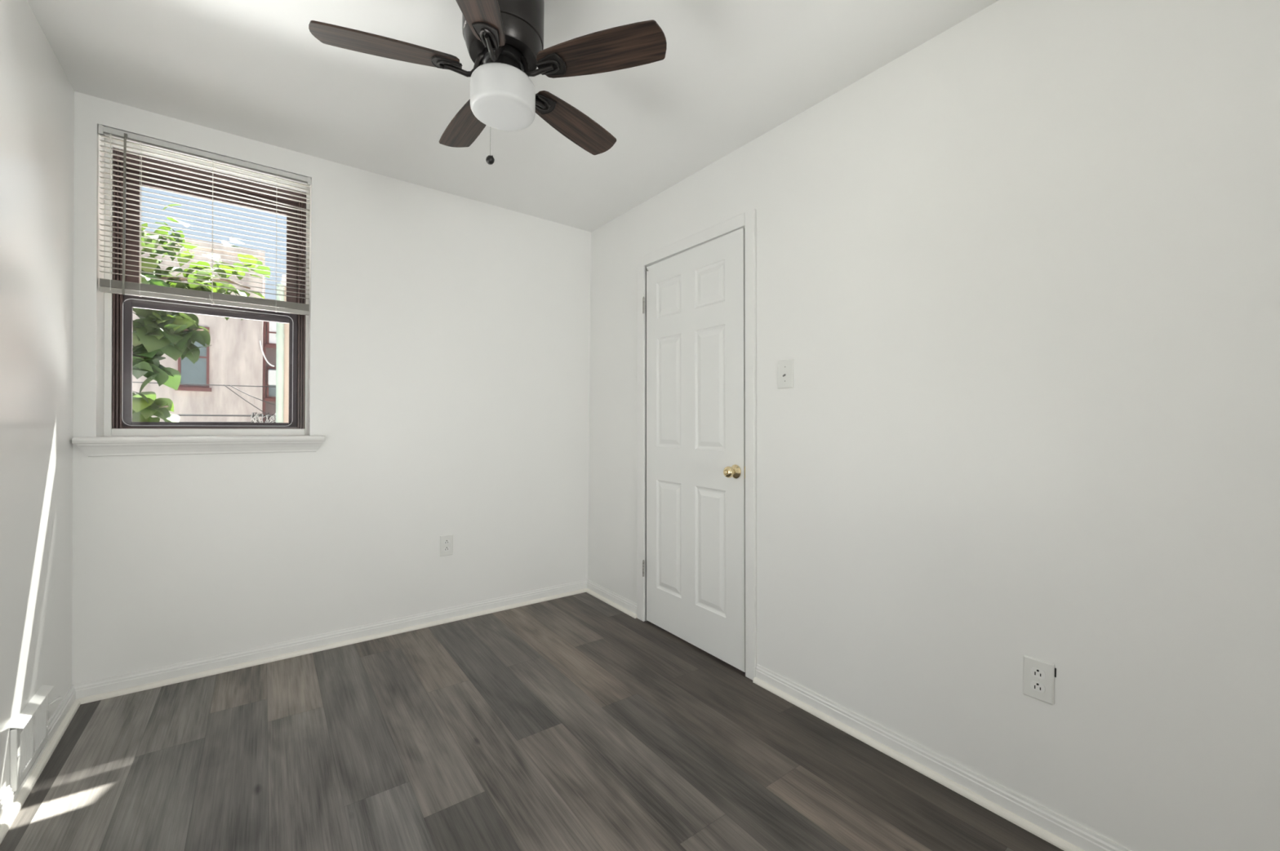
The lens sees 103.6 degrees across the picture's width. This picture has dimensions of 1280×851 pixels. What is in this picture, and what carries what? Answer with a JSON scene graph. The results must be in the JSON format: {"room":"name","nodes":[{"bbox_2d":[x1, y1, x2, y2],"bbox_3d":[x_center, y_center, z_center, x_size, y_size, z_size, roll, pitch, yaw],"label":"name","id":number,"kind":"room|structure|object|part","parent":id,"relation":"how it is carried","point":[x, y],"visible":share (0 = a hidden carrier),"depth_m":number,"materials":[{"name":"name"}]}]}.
{"room":"empty bedroom","nodes":[
{"label":"empty bedroom","id":0,"kind":"room"},
{"bbox_2d":[0,0,74,795],"bbox_3d":[-0.710,-0.075,-0.146,0.221,2.680,5.300,0,0,-38],"label":"wall","id":1,"kind":"structure","parent":0,"point":[37,95],"depth_m":1.62,"materials":[{"name":"paint"}]},
{"bbox_2d":[0,785,22,844],"bbox_3d":[-0.440,1.111,-0.297,0.029,0.074,4.500,0,0,-38],"label":"baseboard","id":2,"kind":"structure","parent":1,"relation":"attached to","point":[9,811],"depth_m":1.43,"materials":[{"name":"paint"}]},
{"bbox_2d":[13,740,55,806],"bbox_3d":[-1.930,1.101,1.603,0.028,0.036,0.328,0,0,-38],"label":"trim","id":3,"kind":"structure","parent":1,"relation":"attached to","point":[20,796],"depth_m":1.59,"materials":[{"name":"paint"}]},
{"bbox_2d":[9,684,62,791],"bbox_3d":[-1.928,0.982,1.614,0.049,0.195,0.307,0,0,-38],"label":"air vent","id":4,"kind":"object","parent":1,"relation":"in","point":[28,734],"visible":1,"depth_m":1.57,"materials":[{"name":"metal"}]},
{"bbox_3d":[-2.010,0.945,1.733,0.012,0.021,0.031,1,0,39],"label":"damper lever","id":5,"kind":"part","parent":4,"relation":"part of","materials":[{"name":"metal"}]},
{"bbox_2d":[48,685,80,747],"bbox_3d":[-2.145,1.078,1.878,0.029,0.074,0.372,0,0,-38],"label":"baseboard","id":6,"kind":"structure","parent":1,"relation":"attached to","point":[63,716],"depth_m":1.86,"materials":[{"name":"paint"}]},
{"bbox_2d":[71,91,591,685],"bbox_3d":[-1.438,-0.103,2.769,2.826,2.680,0.240,0,0,-37],"label":"wall","id":7,"kind":"structure","parent":0,"point":[449,335],"depth_m":2.63,"materials":[{"name":"paint"}]},
{"bbox_2d":[71,137,324,457],"bbox_3d":[-1.963,-0.547,2.334,0.844,1.348,0.279,0,0,-37],"label":"window","id":8,"kind":"structure","parent":7,"relation":"in","point":[143,438],"depth_m":2.27,"materials":[{"name":"paint"}]},
{"bbox_3d":[-1.937,0.061,2.294,0.844,0.026,0.169,0,0,-37],"label":"sill","id":9,"kind":"part","parent":8,"relation":"part of","materials":[{"name":"paint"}]},
{"bbox_2d":[97,124,311,315],"bbox_3d":[-1.913,-0.880,2.266,0.723,0.680,0.048,0,0,-37],"label":"blind","id":10,"kind":"object","parent":8,"relation":"attached to","point":[107,286],"visible":1,"depth_m":2.23,"materials":[{"name":"white plastic"}]},
{"bbox_3d":[-2.169,-0.875,2.065,0.003,0.640,0.002,0,0,-37],"label":"lift cord","id":11,"kind":"part","parent":10,"relation":"part of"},
{"bbox_3d":[-2.109,-0.874,2.128,0.002,0.644,0.027,0,0,-37],"label":"ladder cord","id":12,"kind":"part","parent":10,"relation":"part of","materials":[{"name":"white fabric"}]},
{"bbox_3d":[-1.921,-0.556,2.274,0.717,0.019,0.024,0,0,-37],"label":"rail","id":13,"kind":"part","parent":10,"relation":"part of","materials":[{"name":"white plastic"}]},
{"bbox_3d":[-1.923,-0.872,2.267,0.002,0.644,0.027,0,0,-37],"label":"ladder cord","id":14,"kind":"part","parent":10,"relation":"part of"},
{"bbox_3d":[-1.736,-0.871,2.406,0.002,0.644,0.027,0,0,-37],"label":"ladder cord","id":15,"kind":"part","parent":10,"relation":"part of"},
{"bbox_3d":[-2.013,-0.586,2.405,0.691,1.201,0.105,0,0,-37],"label":"frame","id":16,"kind":"part","parent":8,"relation":"part of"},
{"bbox_3d":[-1.993,-0.284,2.376,0.623,0.578,0.018,0,0,-37],"label":"sash","id":17,"kind":"part","parent":8,"relation":"part of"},
{"bbox_3d":[-2.014,-0.844,2.409,0.623,0.586,0.030,0,0,-37],"label":"sash","id":18,"kind":"part","parent":8,"relation":"part of","materials":[{"name":"brown wood"}]},
{"bbox_2d":[72,579,586,704],"bbox_3d":[-1.306,1.081,2.717,2.386,0.074,0.028,0,0,-37],"label":"baseboard","id":19,"kind":"structure","parent":7,"relation":"attached to","point":[126,684],"depth_m":2.45,"materials":[{"name":"paint"}]},
{"bbox_2d":[440,534,453,556],"bbox_3d":[-1.103,0.684,2.875,0.072,0.118,0.008,0,0,-37],"label":"wall outlet","id":20,"kind":"object","parent":7,"relation":"attached to","point":[446,541],"visible":1,"depth_m":2.87,"materials":[{"name":"plastic"}]},
{"bbox_2d":[443,546,449,551],"bbox_3d":[-1.102,0.704,2.874,0.034,0.025,0.003,0,0,-37],"label":"receptacle","id":21,"kind":"object","parent":20,"relation":"attached to","point":[445,548],"depth_m":2.87,"materials":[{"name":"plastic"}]},
{"bbox_2d":[443,539,449,544],"bbox_3d":[-1.102,0.664,2.873,0.034,0.025,0.003,0,0,-37],"label":"receptacle","id":22,"kind":"object","parent":20,"relation":"attached to","point":[445,541],"depth_m":2.87,"materials":[{"name":"plastic"}]},
{"bbox_2d":[26,0,999,231],"bbox_3d":[0.265,-1.359,0.539,2.776,0.140,5.340,0,0,-37],"label":"ceiling","id":23,"kind":"structure","parent":0,"point":[731,73],"depth_m":1.90,"materials":[{"name":"paint"}]},
{"bbox_2d":[308,0,666,164],"bbox_3d":[-0.434,-1.071,1.546,0.965,0.465,0.929,0,0,-37],"label":"ceiling fan","id":24,"kind":"object","parent":23,"relation":"hanging from","point":[504,39],"visible":1,"depth_m":1.45,"materials":[{"name":"brown wood"}]},
{"bbox_3d":[-0.707,-1.059,1.414,0.379,0.006,0.122,0,12,-19],"label":"blade","id":25,"kind":"part","parent":24,"relation":"part of","materials":[{"name":"brown wood"}]},
{"bbox_3d":[-0.599,-1.060,1.766,0.122,0.006,0.379,-15,9,-36],"label":"blade","id":26,"kind":"part","parent":24,"relation":"part of","materials":[{"name":"brown wood"}]},
{"bbox_3d":[-0.406,-1.054,1.202,0.122,0.006,0.379,13,0,-1],"label":"blade","id":27,"kind":"part","parent":24,"relation":"part of","materials":[{"name":"brown wood"}]},
{"bbox_3d":[-0.411,-0.985,1.516,0.189,0.100,0.189,0,0,-37],"label":"lamp shade","id":28,"kind":"part","parent":24,"relation":"part of","materials":[{"name":"white glass"}]},
{"bbox_3d":[-0.231,-1.056,1.772,0.122,0.006,0.379,-14,-8,34],"label":"blade","id":29,"kind":"part","parent":24,"relation":"part of","materials":[{"name":"brown wood"}]},
{"bbox_3d":[-0.111,-1.052,1.424,0.379,0.006,0.122,1,-12,17],"label":"blade","id":30,"kind":"part","parent":24,"relation":"part of","materials":[{"name":"brown wood"}]},
{"bbox_2d":[0,592,1063,850],"bbox_3d":[0.279,1.150,0.675,2.546,0.001,5.200,0,0,-37],"label":"floor","id":31,"kind":"structure","parent":0,"point":[577,722],"depth_m":1.69,"materials":[{"name":"plastic"}]},
{"bbox_2d":[587,0,1279,850],"bbox_3d":[1.265,-0.064,1.392,0.140,2.680,5.200,0,0,-37],"label":"wall","id":32,"kind":"structure","parent":0,"point":[1019,274],"depth_m":1.45,"materials":[{"name":"paint"}]},
{"bbox_2d":[586,579,636,618],"bbox_3d":[-0.194,1.091,3.197,0.028,0.074,0.590,0,0,-37],"label":"baseboard","id":33,"kind":"structure","parent":32,"relation":"attached to","point":[620,603],"depth_m":3.17,"materials":[{"name":"paint"}]},
{"bbox_2d":[636,208,756,680],"bbox_3d":[0.280,0.078,2.636,0.211,2.118,0.924,0,0,-37],"label":"door","id":34,"kind":"structure","parent":32,"relation":"in","point":[701,370],"depth_m":2.54,"materials":[{"name":"paint"}]},
{"bbox_3d":[0.421,0.215,2.330,0.064,0.065,0.065,0,0,-37],"label":"knob","id":35,"kind":"part","parent":34,"relation":"part of","materials":[{"name":"gold metal"}]},
{"bbox_2d":[777,359,794,389],"bbox_3d":[0.612,-0.218,2.135,0.020,0.122,0.080,0,0,-37],"label":"light switch","id":36,"kind":"object","parent":32,"relation":"attached to","point":[785,367],"visible":1,"depth_m":2.13,"materials":[{"name":"plastic"}]},
{"bbox_2d":[752,664,1132,850],"bbox_3d":[1.626,1.127,0.757,0.028,0.074,3.722,0,0,-37],"label":"baseboard","id":37,"kind":"structure","parent":32,"relation":"attached to","point":[1052,828],"depth_m":1.61,"materials":[{"name":"paint"}]},
{"bbox_2d":[1022,655,1056,705],"bbox_3d":[1.136,0.725,1.435,0.009,0.115,0.076,0,0,-37],"label":"wall outlet","id":38,"kind":"object","parent":32,"relation":"attached to","point":[1038,675],"visible":1,"depth_m":1.43,"materials":[{"name":"plastic"}]},
{"bbox_2d":[1030,680,1044,693],"bbox_3d":[1.133,0.744,1.435,0.003,0.025,0.034,0,0,-37],"label":"receptacle","id":39,"kind":"object","parent":38,"relation":"attached to","point":[1036,686],"depth_m":1.43,"materials":[{"name":"plastic"}]},
{"bbox_2d":[1030,667,1045,679],"bbox_3d":[1.133,0.705,1.435,0.003,0.025,0.034,0,0,-37],"label":"receptacle","id":40,"kind":"object","parent":38,"relation":"attached to","point":[1035,673],"depth_m":1.43,"materials":[{"name":"plastic"}]},
{"label":"outside","id":41,"kind":"structure","parent":0,"visible":0},
{"bbox_3d":[-21.388,4.000,31.617,80.000,0.200,69.760,0,0,-37],"label":"ground","id":42,"kind":"structure","parent":41,"visible":0},
{"bbox_2d":[111,231,265,436],"bbox_3d":[-15.412,-0.329,14.582,7.270,8.820,8.110,0,0,-37],"label":"building","id":43,"kind":"structure","parent":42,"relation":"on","point":[234,355],"depth_m":13.04,"materials":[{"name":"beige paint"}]},
{"bbox_3d":[-11.257,-1.735,12.718,0.490,1.450,0.008,0,0,-37],"label":"pane","id":44,"kind":"part","parent":43,"relation":"part of","materials":[{"name":"blue glass"}]},
{"bbox_2d":[259,340,274,367],"bbox_3d":[-10.066,-1.935,13.596,0.330,0.678,0.038,0,0,-37],"label":"loose cable","id":45,"kind":"object","parent":43,"relation":"hanging from","point":[268,362],"visible":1,"depth_m":13.55,"materials":[{"name":"white metal"}]},
{"bbox_2d":[132,204,306,422],"bbox_3d":[-4.565,-0.842,4.809,4.662,10.233,2.153,1,0,-3],"label":"tree","id":46,"kind":"object","parent":42,"relation":"on","point":[157,333],"visible":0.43,"depth_m":4.77,"materials":[{"name":"green plant"}]},
{"bbox_2d":[262,298,276,422],"bbox_3d":[-11.884,0.135,18.436,3.060,7.920,6.160,0,0,-37],"label":"addition","id":47,"kind":"structure","parent":42,"relation":"on","point":[269,337],"depth_m":15.22,"materials":[{"name":"brick"}]},
{"bbox_3d":[-11.018,-1.300,15.397,0.520,0.850,0.008,0,0,-37],"label":"pane","id":48,"kind":"part","parent":47,"relation":"part of","materials":[{"name":"white glass"}]},
{"bbox_3d":[-11.002,-2.815,15.387,0.520,0.660,0.008,0,0,-37],"label":"pane","id":49,"kind":"part","parent":47,"relation":"part of","materials":[{"name":"white glass"}]},
{"bbox_2d":[275,275,305,429],"bbox_3d":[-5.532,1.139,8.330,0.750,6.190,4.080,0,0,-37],"label":"house","id":50,"kind":"structure","parent":42,"relation":"on","point":[286,373],"depth_m":6.51,"materials":[{"name":"beige"}]},
{"bbox_2d":[132,382,275,387],"bbox_3d":[-9.362,-0.729,6.681,7.420,0.114,0.018,0,0,-37],"label":"utility wire","id":51,"kind":"object","parent":50,"relation":"attached to","point":[132,382],"visible":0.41,"depth_m":8.40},
{"bbox_2d":[152,414,275,417],"bbox_3d":[-9.517,-0.211,6.885,7.420,0.088,0.032,0,0,-37],"label":"utility wire","id":52,"kind":"object","parent":50,"relation":"attached to","point":[177,415],"visible":0.36,"depth_m":8.59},
{"bbox_2d":[199,422,275,422],"bbox_3d":[-9.608,-0.092,7.006,7.420,0.076,0.016,0,0,-37],"label":"utility wire","id":53,"kind":"object","parent":50,"relation":"attached to","point":[199,422],"visible":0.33,"depth_m":8.81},
{"bbox_2d":[223,384,275,420],"bbox_3d":[-6.624,-0.380,8.594,0.770,0.610,0.014,0,0,-23],"label":"wire","id":54,"kind":"object","parent":50,"relation":"attached to","point":[224,384],"visible":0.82,"depth_m":8.55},
{"bbox_2d":[229,385,275,405],"bbox_3d":[-6.550,-0.509,8.554,0.754,0.351,0.014,1,0,-10],"label":"wire","id":55,"kind":"object","parent":50,"relation":"attached to","point":[229,385],"visible":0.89,"depth_m":8.54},
{"bbox_2d":[250,412,275,422],"bbox_3d":[-6.123,-0.110,8.231,0.375,0.272,0.110,0,0,-37],"label":"coil","id":56,"kind":"object","parent":50,"relation":"attached to","point":[256,415],"visible":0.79,"depth_m":8.23,"materials":[{"name":"silver metal"}]},
{"bbox_2d":[275,284,284,435],"bbox_3d":[-4.614,1.232,6.440,0.092,6.050,0.090,0,0,-37],"label":"downspout","id":57,"kind":"object","parent":50,"relation":"attached to","point":[280,335],"visible":0.27,"depth_m":6.40,"materials":[{"name":"white metal"}]}
]}

